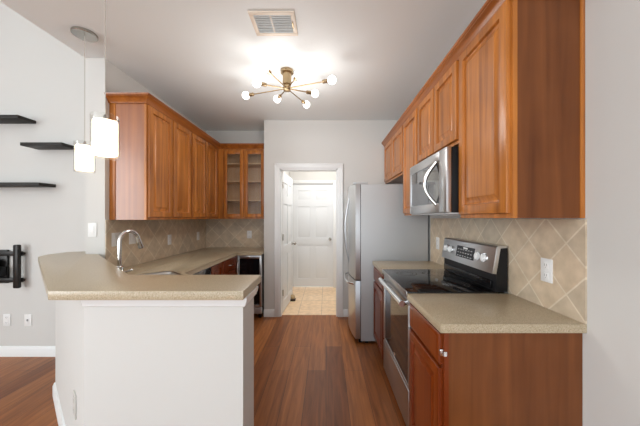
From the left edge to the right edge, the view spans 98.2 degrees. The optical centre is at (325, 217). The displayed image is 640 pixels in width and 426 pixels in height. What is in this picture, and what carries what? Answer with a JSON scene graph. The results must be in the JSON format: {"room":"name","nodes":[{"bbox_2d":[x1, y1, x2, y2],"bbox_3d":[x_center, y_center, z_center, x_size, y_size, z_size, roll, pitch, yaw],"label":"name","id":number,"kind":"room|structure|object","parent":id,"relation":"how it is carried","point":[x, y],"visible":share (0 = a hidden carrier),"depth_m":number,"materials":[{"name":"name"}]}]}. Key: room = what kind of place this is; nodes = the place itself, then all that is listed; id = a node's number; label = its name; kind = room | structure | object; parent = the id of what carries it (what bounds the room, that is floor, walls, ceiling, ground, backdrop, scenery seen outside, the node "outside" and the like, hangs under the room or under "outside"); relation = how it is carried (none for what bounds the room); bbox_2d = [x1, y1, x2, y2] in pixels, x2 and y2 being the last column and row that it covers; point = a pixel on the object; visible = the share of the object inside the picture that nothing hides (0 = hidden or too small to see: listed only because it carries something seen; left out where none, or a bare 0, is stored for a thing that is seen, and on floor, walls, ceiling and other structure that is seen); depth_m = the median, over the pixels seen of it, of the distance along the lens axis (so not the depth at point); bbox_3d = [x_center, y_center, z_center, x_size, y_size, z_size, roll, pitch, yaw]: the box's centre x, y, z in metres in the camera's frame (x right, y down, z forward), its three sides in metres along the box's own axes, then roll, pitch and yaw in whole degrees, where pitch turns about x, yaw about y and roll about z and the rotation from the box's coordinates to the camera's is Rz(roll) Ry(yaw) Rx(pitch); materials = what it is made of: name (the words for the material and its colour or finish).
{"room":"kitchen","nodes":[
{"label":"kitchen","id":0,"kind":"room"},
{"bbox_2d":[0,2,84,345],"bbox_3d":[-4.272,-0.620,2.835,4.455,4.000,0.150,0,0,0],"label":"wall","id":1,"kind":"structure","parent":0,"point":[42,78],"depth_m":2.76,"materials":[{"name":"white paint"}]},
{"bbox_2d":[3,314,10,325],"bbox_3d":[-3.175,1.020,2.755,0.074,0.120,0.009,0,0,0],"label":"power outlet","id":2,"kind":"object","parent":1,"relation":"attached to","point":[6,317],"visible":1,"depth_m":2.75,"materials":[{"name":"white plastic"}]},
{"bbox_2d":[0,244,25,287],"bbox_3d":[-3.285,0.475,2.700,0.630,0.425,0.120,0,0,0],"label":"bracket","id":3,"kind":"object","parent":1,"relation":"attached to","point":[5,255],"visible":1,"depth_m":2.70,"materials":[{"name":"black metal"}]},
{"bbox_2d":[0,115,35,123],"bbox_3d":[-3.318,-0.948,2.677,0.863,0.030,0.164,0,0,0],"label":"floating shelf","id":4,"kind":"object","parent":1,"relation":"attached to","point":[4,119],"visible":1,"depth_m":2.66,"materials":[{"name":"black wood"}]},
{"bbox_2d":[0,346,54,356],"bbox_3d":[-4.300,1.330,2.752,4.400,0.100,0.016,0,0,0],"label":"baseboard","id":5,"kind":"structure","parent":1,"relation":"attached to","point":[5,351],"depth_m":2.74,"materials":[{"name":"white paint"}]},
{"bbox_2d":[0,182,55,186],"bbox_3d":[-3.220,-0.315,2.677,1.060,0.030,0.164,0,0,0],"label":"floating shelf","id":6,"kind":"object","parent":1,"relation":"attached to","point":[2,184],"visible":1,"depth_m":2.60,"materials":[{"name":"black wood"}]},
{"bbox_2d":[24,314,31,325],"bbox_3d":[-2.965,1.020,2.753,0.074,0.120,0.014,0,0,0],"label":"power outlet","id":7,"kind":"object","parent":1,"relation":"attached to","point":[27,317],"visible":1,"depth_m":2.75,"materials":[{"name":"white plastic"}]},
{"bbox_2d":[20,142,74,149],"bbox_3d":[-2.673,-0.690,2.677,0.390,0.030,0.164,0,0,0],"label":"floating shelf","id":8,"kind":"object","parent":1,"relation":"attached to","point":[35,145],"visible":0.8,"depth_m":2.63,"materials":[{"name":"black wood"}]},
{"bbox_2d":[85,58,205,267],"bbox_3d":[-1.962,0.013,3.417,0.165,2.735,2.125,0,0,0],"label":"wall","id":9,"kind":"structure","parent":0,"point":[97,181],"depth_m":2.35,"materials":[{"name":"white paint"}]},
{"bbox_2d":[88,223,96,236],"bbox_3d":[-1.983,0.105,2.350,0.074,0.120,0.010,0,0,0],"label":"light switch","id":10,"kind":"object","parent":9,"relation":"attached to","point":[92,227],"visible":1,"depth_m":2.35,"materials":[{"name":"white plastic"}]},
{"bbox_2d":[109,103,190,219],"bbox_3d":[-1.709,-0.495,2.795,0.340,1.030,0.788,0,0,0],"label":"upper cabinet","id":11,"kind":"object","parent":9,"relation":"attached to","point":[150,175],"visible":0.88,"depth_m":2.42,"materials":[{"name":"brown wood"}]},
{"bbox_2d":[104,92,263,148],"bbox_3d":[-1.373,-1.025,3.177,0.691,0.070,1.829,0,0,11],"label":"crown molding","id":12,"kind":"structure","parent":11,"relation":"attached to","point":[112,97],"depth_m":2.71,"materials":[{"name":"brown wood"}]},
{"bbox_2d":[105,219,205,267],"bbox_3d":[-1.875,0.244,3.344,0.008,0.444,1.973,0,0,0],"label":"tile backsplash","id":13,"kind":"structure","parent":9,"relation":"attached to","point":[153,234],"depth_m":3.02,"materials":[{"name":"beige tile"}]},
{"bbox_2d":[112,232,121,246],"bbox_3d":[-1.867,0.195,2.475,0.010,0.120,0.118,0,0,0],"label":"light switch","id":14,"kind":"object","parent":13,"relation":"attached to","point":[115,236],"visible":0.64,"depth_m":2.45,"materials":[{"name":"white plastic"}]},
{"bbox_2d":[129,233,135,243],"bbox_3d":[-1.867,0.195,2.675,0.010,0.120,0.090,0,0,0],"label":"light switch","id":15,"kind":"object","parent":13,"relation":"attached to","point":[132,239],"visible":0.7,"depth_m":2.67,"materials":[{"name":"white plastic"}]},
{"bbox_2d":[168,235,171,244],"bbox_3d":[-1.867,0.265,3.310,0.009,0.120,0.074,0,0,0],"label":"power outlet","id":16,"kind":"object","parent":13,"relation":"attached to","point":[169,236],"visible":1,"depth_m":3.30,"materials":[{"name":"white plastic"}]},
{"bbox_2d":[191,132,217,218],"bbox_3d":[-1.709,-0.495,3.573,0.340,1.030,0.762,0,0,0],"label":"upper cabinet","id":17,"kind":"object","parent":9,"relation":"attached to","point":[204,156],"visible":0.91,"depth_m":3.51,"materials":[{"name":"brown wood"}]},
{"bbox_2d":[55,297,253,425],"bbox_3d":[-1.317,0.865,1.674,2.079,1.030,0.518,0,0,30],"label":"wall","id":18,"kind":"structure","parent":0,"point":[124,366],"depth_m":1.24,"materials":[{"name":"white paint"}]},
{"bbox_2d":[52,383,64,425],"bbox_3d":[-1.319,1.330,1.650,2.106,0.100,0.530,0,0,29],"label":"baseboard","id":19,"kind":"structure","parent":18,"relation":"attached to","point":[59,414],"depth_m":1.92,"materials":[{"name":"white paint"}]},
{"bbox_2d":[73,390,75,419],"bbox_3d":[-1.277,0.950,1.405,0.074,0.120,0.009,0,0,42],"label":"power outlet","id":20,"kind":"object","parent":18,"relation":"attached to","point":[74,393],"visible":1,"depth_m":1.39,"materials":[{"name":"white plastic"}]},
{"bbox_2d":[38,251,260,299],"bbox_3d":[-1.402,0.330,1.726,2.380,0.040,0.711,0,0,31],"label":"countertop","id":21,"kind":"structure","parent":18,"relation":"on","point":[80,275],"depth_m":1.30,"materials":[{"name":"beige stone"}]},
{"bbox_2d":[81,286,257,306],"bbox_3d":[-0.711,0.372,1.315,0.729,0.045,0.209,0,0,0],"label":"trim","id":22,"kind":"structure","parent":18,"relation":"attached to","point":[85,303],"depth_m":1.22,"materials":[{"name":"white paint"}]},
{"bbox_2d":[0,311,405,425],"bbox_3d":[-2.605,1.430,-0.510,7.790,0.100,9.980,0,0,0],"label":"floor","id":23,"kind":"structure","parent":0,"point":[310,370],"depth_m":2.35,"materials":[{"name":"brown wood"}]},
{"bbox_2d":[192,267,210,274],"bbox_3d":[-1.530,0.946,2.672,0.660,0.868,0.455,0,0,0],"label":"dishwasher","id":24,"kind":"object","parent":23,"relation":"on","point":[207,271],"visible":0.04,"depth_m":2.76,"materials":[{"name":"black plastic"}]},
{"bbox_2d":[211,262,222,274],"bbox_3d":[-1.540,0.944,3.070,0.679,0.873,0.330,0,0,0],"label":"base cabinet","id":25,"kind":"object","parent":23,"relation":"on","point":[217,269],"visible":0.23,"depth_m":3.08,"materials":[{"name":"brown wood"}]},
{"bbox_2d":[223,257,235,274],"bbox_3d":[-1.523,0.944,3.470,0.713,0.873,0.460,0,0,0],"label":"base cabinet","id":26,"kind":"object","parent":23,"relation":"on","point":[229,265],"visible":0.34,"depth_m":3.45,"materials":[{"name":"brown wood"}]},
{"bbox_2d":[237,254,263,317],"bbox_3d":[-1.036,0.946,4.003,0.328,0.868,0.633,0,0,0],"label":"wine cooler","id":27,"kind":"object","parent":23,"relation":"on","point":[246,264],"visible":0.5,"depth_m":3.75,"materials":[{"name":"black glass"}]},
{"bbox_2d":[254,307,261,313],"bbox_3d":[-1.036,1.264,3.768,0.328,0.088,0.039,0,0,0],"label":"grille","id":28,"kind":"object","parent":27,"relation":"attached to","point":[257,310],"depth_m":3.75,"materials":[{"name":"silver metal"}]},
{"bbox_2d":[373,266,383,358],"bbox_3d":[0.822,0.944,2.713,0.634,0.873,0.503,0,0,0],"label":"base cabinet","id":29,"kind":"object","parent":23,"relation":"on","point":[378,288],"visible":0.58,"depth_m":2.68,"materials":[{"name":"brown wood"}]},
{"bbox_2d":[373,261,443,273],"bbox_3d":[0.820,0.486,2.714,0.639,0.040,0.512,0,0,0],"label":"countertop","id":30,"kind":"structure","parent":29,"relation":"on","point":[379,265],"depth_m":2.69,"materials":[{"name":"beige stone"}]},
{"bbox_2d":[344,182,427,342],"bbox_3d":[0.667,0.495,3.410,0.895,1.770,0.780,0,0,0],"label":"refrigerator","id":31,"kind":"object","parent":23,"relation":"on","point":[379,229],"visible":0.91,"depth_m":3.02,"materials":[{"name":"grey metal"}]},
{"bbox_2d":[378,237,506,425],"bbox_3d":[0.788,0.778,2.080,0.660,1.203,0.749,0,0,0],"label":"electric range","id":32,"kind":"object","parent":23,"relation":"on","point":[470,266],"visible":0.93,"depth_m":1.94,"materials":[{"name":"silver metal"}]},
{"bbox_2d":[382,269,497,295],"bbox_3d":[0.777,0.470,2.080,0.566,0.027,0.747,0,0,0],"label":"cooktop","id":33,"kind":"object","parent":32,"relation":"in","point":[407,281],"depth_m":1.95,"materials":[{"name":"black glass"}]},
{"bbox_2d":[409,303,582,425],"bbox_3d":[0.822,0.944,1.462,0.634,0.873,0.470,0,0,0],"label":"base cabinet","id":34,"kind":"object","parent":23,"relation":"on","point":[456,379],"visible":0.93,"depth_m":1.23,"materials":[{"name":"brown wood"}]},
{"bbox_2d":[407,293,586,332],"bbox_3d":[0.820,0.486,1.456,0.639,0.040,0.493,0,0,0],"label":"countertop","id":35,"kind":"structure","parent":34,"relation":"on","point":[447,312],"depth_m":1.34,"materials":[{"name":"beige stone"}]},
{"bbox_3d":[-1.220,0.943,1.945,1.280,0.873,0.990,0,0,0],"label":"cabinet","id":36,"kind":"object","parent":23,"relation":"on","visible":0},
{"bbox_2d":[124,247,263,274],"bbox_3d":[-1.215,0.486,2.875,1.310,0.040,2.890,0,0,0],"label":"countertop","id":37,"kind":"structure","parent":36,"relation":"on","point":[192,262],"depth_m":3.00,"materials":[{"name":"beige stone"}]},
{"bbox_2d":[116,229,143,272],"bbox_3d":[-1.456,0.278,2.075,0.113,0.377,0.212,0,0,0],"label":"faucet","id":38,"kind":"object","parent":37,"relation":"on","point":[140,245],"visible":0.71,"depth_m":2.00,"materials":[{"name":"silver metal"}]},
{"bbox_2d":[138,271,181,274],"bbox_3d":[-1.290,0.552,2.120,0.488,0.185,0.348,0,0,45],"label":"sink","id":39,"kind":"object","parent":37,"relation":"in","point":[163,272],"visible":0.16,"depth_m":2.32,"materials":[{"name":"silver metal"}]},
{"bbox_2d":[206,131,263,255],"bbox_3d":[-1.372,0.013,4.405,1.016,2.735,0.150,0,0,0],"label":"wall","id":40,"kind":"structure","parent":0,"point":[220,136],"depth_m":4.33,"materials":[{"name":"white paint"}]},
{"bbox_2d":[206,219,263,246],"bbox_3d":[-1.369,0.244,4.325,1.005,0.444,0.008,0,0,0],"label":"tile backsplash","id":41,"kind":"structure","parent":40,"relation":"attached to","point":[219,232],"depth_m":4.32,"materials":[{"name":"beige tile"}]},
{"bbox_2d":[247,231,251,237],"bbox_3d":[-1.195,0.265,4.317,0.074,0.120,0.009,0,0,0],"label":"power outlet","id":42,"kind":"object","parent":41,"relation":"attached to","point":[249,233],"visible":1,"depth_m":4.32,"materials":[{"name":"white plastic"}]},
{"bbox_2d":[218,149,263,218],"bbox_3d":[-1.212,-0.495,4.160,0.692,1.030,0.339,0,0,0],"label":"upper cabinet","id":43,"kind":"object","parent":40,"relation":"attached to","point":[240,171],"visible":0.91,"depth_m":4.01,"materials":[{"name":"brown wood"}]},
{"bbox_2d":[227,163,260,166],"bbox_3d":[-1.212,-0.789,4.184,0.654,0.018,0.267,0,0,0],"label":"shelf","id":44,"kind":"object","parent":43,"relation":"attached to","point":[228,164],"depth_m":4.12,"materials":[{"name":"brown wood"}]},
{"bbox_2d":[227,181,260,183],"bbox_3d":[-1.212,-0.529,4.184,0.654,0.018,0.267,0,0,0],"label":"shelf","id":45,"kind":"object","parent":43,"relation":"attached to","point":[228,182],"depth_m":4.12,"materials":[{"name":"brown wood"}]},
{"bbox_2d":[227,200,260,201],"bbox_3d":[-1.212,-0.249,4.184,0.654,0.018,0.267,0,0,0],"label":"shelf","id":46,"kind":"object","parent":43,"relation":"attached to","point":[227,200],"depth_m":4.10,"materials":[{"name":"brown wood"}]},
{"bbox_2d":[0,0,486,130],"bbox_3d":[-0.378,-1.415,0.050,3.335,0.120,11.100,0,0,0],"label":"ceiling","id":47,"kind":"structure","parent":0,"point":[199,57],"depth_m":2.22,"materials":[{"name":"white paint"}]},
{"bbox_2d":[70,26,97,171],"bbox_3d":[-1.772,-0.843,2.034,0.156,1.022,0.156,0,0,0],"label":"pendant lamp","id":48,"kind":"object","parent":47,"relation":"hanging from","point":[84,158],"visible":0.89,"depth_m":2.00,"materials":[{"name":"silver metal"}]},
{"bbox_2d":[91,0,118,157],"bbox_3d":[-1.157,-0.833,1.452,0.156,1.042,0.156,0,0,0],"label":"pendant lamp","id":49,"kind":"object","parent":47,"relation":"hanging from","point":[104,130],"visible":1,"depth_m":1.42,"materials":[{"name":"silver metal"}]},
{"bbox_2d":[248,11,297,35],"bbox_3d":[-0.360,-1.344,1.932,0.306,0.022,0.240,0,0,0],"label":"ceiling vent","id":50,"kind":"object","parent":47,"relation":"in","point":[265,23],"visible":1,"depth_m":1.92,"materials":[{"name":"beige metal"}]},
{"bbox_2d":[242,62,335,107],"bbox_3d":[-0.363,-1.252,2.539,0.744,0.205,0.647,0,0,-20],"label":"ceiling light","id":51,"kind":"object","parent":47,"relation":"attached to","point":[287,72],"visible":1,"depth_m":2.51,"materials":[{"name":"gold metal"}]},
{"bbox_2d":[282,287,335,314],"bbox_3d":[0.213,1.430,4.760,2.154,0.100,1.680,0,0,0],"label":"floor tile","id":52,"kind":"structure","parent":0,"point":[309,300],"depth_m":4.50,"materials":[{"name":"beige tile"}]},
{"bbox_2d":[290,294,295,300],"bbox_3d":[-0.555,1.328,4.600,0.100,0.104,0.100,0,0,0],"label":"door stop","id":53,"kind":"object","parent":52,"relation":"on","point":[293,298],"visible":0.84,"depth_m":4.56,"materials":[{"name":"brown rubber"}]},
{"bbox_2d":[290,172,335,179],"bbox_3d":[-0.085,0.013,5.530,1.270,2.735,0.120,0,0,0],"label":"wall","id":54,"kind":"structure","parent":0,"point":[294,175],"depth_m":5.47,"materials":[{"name":"white paint"}]},
{"bbox_2d":[293,184,332,286],"bbox_3d":[-0.265,0.346,5.468,0.822,2.044,0.113,0,0,0],"label":"door","id":55,"kind":"structure","parent":54,"relation":"in","point":[312,203],"depth_m":5.49,"materials":[{"name":"white paint"}]},
{"bbox_2d":[293,180,335,287],"bbox_3d":[-0.261,0.325,5.459,0.922,2.110,0.022,0,0,0],"label":"trim","id":56,"kind":"structure","parent":54,"relation":"attached to","point":[333,182],"depth_m":5.45,"materials":[{"name":"white paint"}]},
{"bbox_2d":[264,120,402,308],"bbox_3d":[0.138,0.013,3.920,2.004,2.735,0.120,0,0,0],"label":"wall","id":57,"kind":"structure","parent":0,"point":[356,144],"depth_m":3.86,"materials":[{"name":"white paint"}]},
{"bbox_2d":[264,309,273,316],"bbox_3d":[-0.789,1.330,3.852,0.149,0.100,0.016,0,0,0],"label":"baseboard","id":58,"kind":"structure","parent":57,"relation":"attached to","point":[267,312],"depth_m":3.84,"materials":[{"name":"white paint"}]},
{"bbox_2d":[282,172,295,311],"bbox_3d":[-0.597,0.355,4.360,0.191,2.026,0.781,0,0,0],"label":"door","id":59,"kind":"structure","parent":57,"relation":"in","point":[287,184],"depth_m":4.32,"materials":[{"name":"white paint"}]},
{"bbox_2d":[274,163,342,316],"bbox_3d":[-0.240,0.315,3.909,0.950,2.131,0.142,0,0,0],"label":"trim","id":60,"kind":"structure","parent":57,"relation":"attached to","point":[279,168],"depth_m":3.84,"materials":[{"name":"white paint"}]},
{"bbox_2d":[343,309,347,316],"bbox_3d":[0.690,1.330,3.852,0.900,0.100,0.016,0,0,0],"label":"baseboard","id":61,"kind":"structure","parent":57,"relation":"attached to","point":[345,311],"depth_m":3.84,"materials":[{"name":"white paint"}]},
{"bbox_2d":[428,0,639,425],"bbox_3d":[1.215,0.013,0.050,0.150,2.735,11.100,0,0,0],"label":"wall","id":62,"kind":"structure","parent":0,"point":[611,342],"depth_m":1.11,"materials":[{"name":"white paint"}]},
{"bbox_2d":[384,125,402,183],"bbox_3d":[0.972,-0.730,3.386,0.334,0.530,0.937,0,0,0],"label":"upper cabinet","id":63,"kind":"object","parent":62,"relation":"attached to","point":[393,150],"visible":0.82,"depth_m":3.33,"materials":[{"name":"brown wood"}]},
{"bbox_2d":[381,0,505,146],"bbox_3d":[0.955,-1.005,2.509,0.368,0.070,2.696,0,0,0],"label":"crown molding","id":64,"kind":"structure","parent":63,"relation":"attached to","point":[490,7],"depth_m":1.72,"materials":[{"name":"brown wood"}]},
{"bbox_2d":[403,108,417,215],"bbox_3d":[0.972,-0.507,2.688,0.334,0.975,0.454,0,0,0],"label":"upper cabinet","id":65,"kind":"object","parent":62,"relation":"attached to","point":[410,127],"visible":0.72,"depth_m":2.71,"materials":[{"name":"brown wood"}]},
{"bbox_2d":[418,60,458,162],"bbox_3d":[0.972,-0.729,2.080,0.334,0.533,0.755,0,0,0],"label":"upper cabinet","id":66,"kind":"object","parent":62,"relation":"attached to","point":[438,113],"visible":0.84,"depth_m":1.95,"materials":[{"name":"brown wood"}]},
{"bbox_2d":[410,147,459,215],"bbox_3d":[0.902,-0.225,2.080,0.457,0.426,0.748,0,0,0],"label":"microwave","id":67,"kind":"object","parent":66,"relation":"attached to","point":[434,181],"visible":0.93,"depth_m":1.86,"materials":[{"name":"silver metal"}]},
{"bbox_2d":[430,218,586,323],"bbox_3d":[1.135,0.237,2.104,0.008,0.458,1.791,0,0,0],"label":"tile backsplash","id":68,"kind":"structure","parent":62,"relation":"attached to","point":[527,241],"depth_m":1.48,"materials":[{"name":"beige tile"}]},
{"bbox_2d":[436,237,438,248],"bbox_3d":[1.127,0.260,2.800,0.009,0.120,0.074,0,0,0],"label":"power outlet","id":69,"kind":"object","parent":68,"relation":"attached to","point":[437,238],"visible":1,"depth_m":2.79,"materials":[{"name":"white plastic"}]},
{"bbox_2d":[541,258,552,283],"bbox_3d":[1.127,0.270,1.417,0.009,0.120,0.074,0,0,0],"label":"power outlet","id":70,"kind":"object","parent":68,"relation":"attached to","point":[546,264],"visible":1,"depth_m":1.41,"materials":[{"name":"white plastic"}]},
{"bbox_2d":[543,261,547,268],"bbox_3d":[1.125,0.244,1.417,0.002,0.034,0.032,0,0,0],"label":"socket","id":71,"kind":"object","parent":70,"relation":"attached to","point":[545,263],"depth_m":1.42,"materials":[{"name":"grey plastic"}]},
{"bbox_2d":[543,271,547,278],"bbox_3d":[1.125,0.296,1.417,0.002,0.034,0.032,0,0,0],"label":"socket","id":72,"kind":"object","parent":70,"relation":"attached to","point":[545,273],"depth_m":1.42,"materials":[{"name":"grey plastic"}]},
{"bbox_2d":[459,0,584,217],"bbox_3d":[0.972,-0.496,1.458,0.334,0.998,0.484,0,0,0],"label":"upper cabinet","id":73,"kind":"object","parent":62,"relation":"attached to","point":[522,76],"visible":1,"depth_m":1.22,"materials":[{"name":"brown wood"}]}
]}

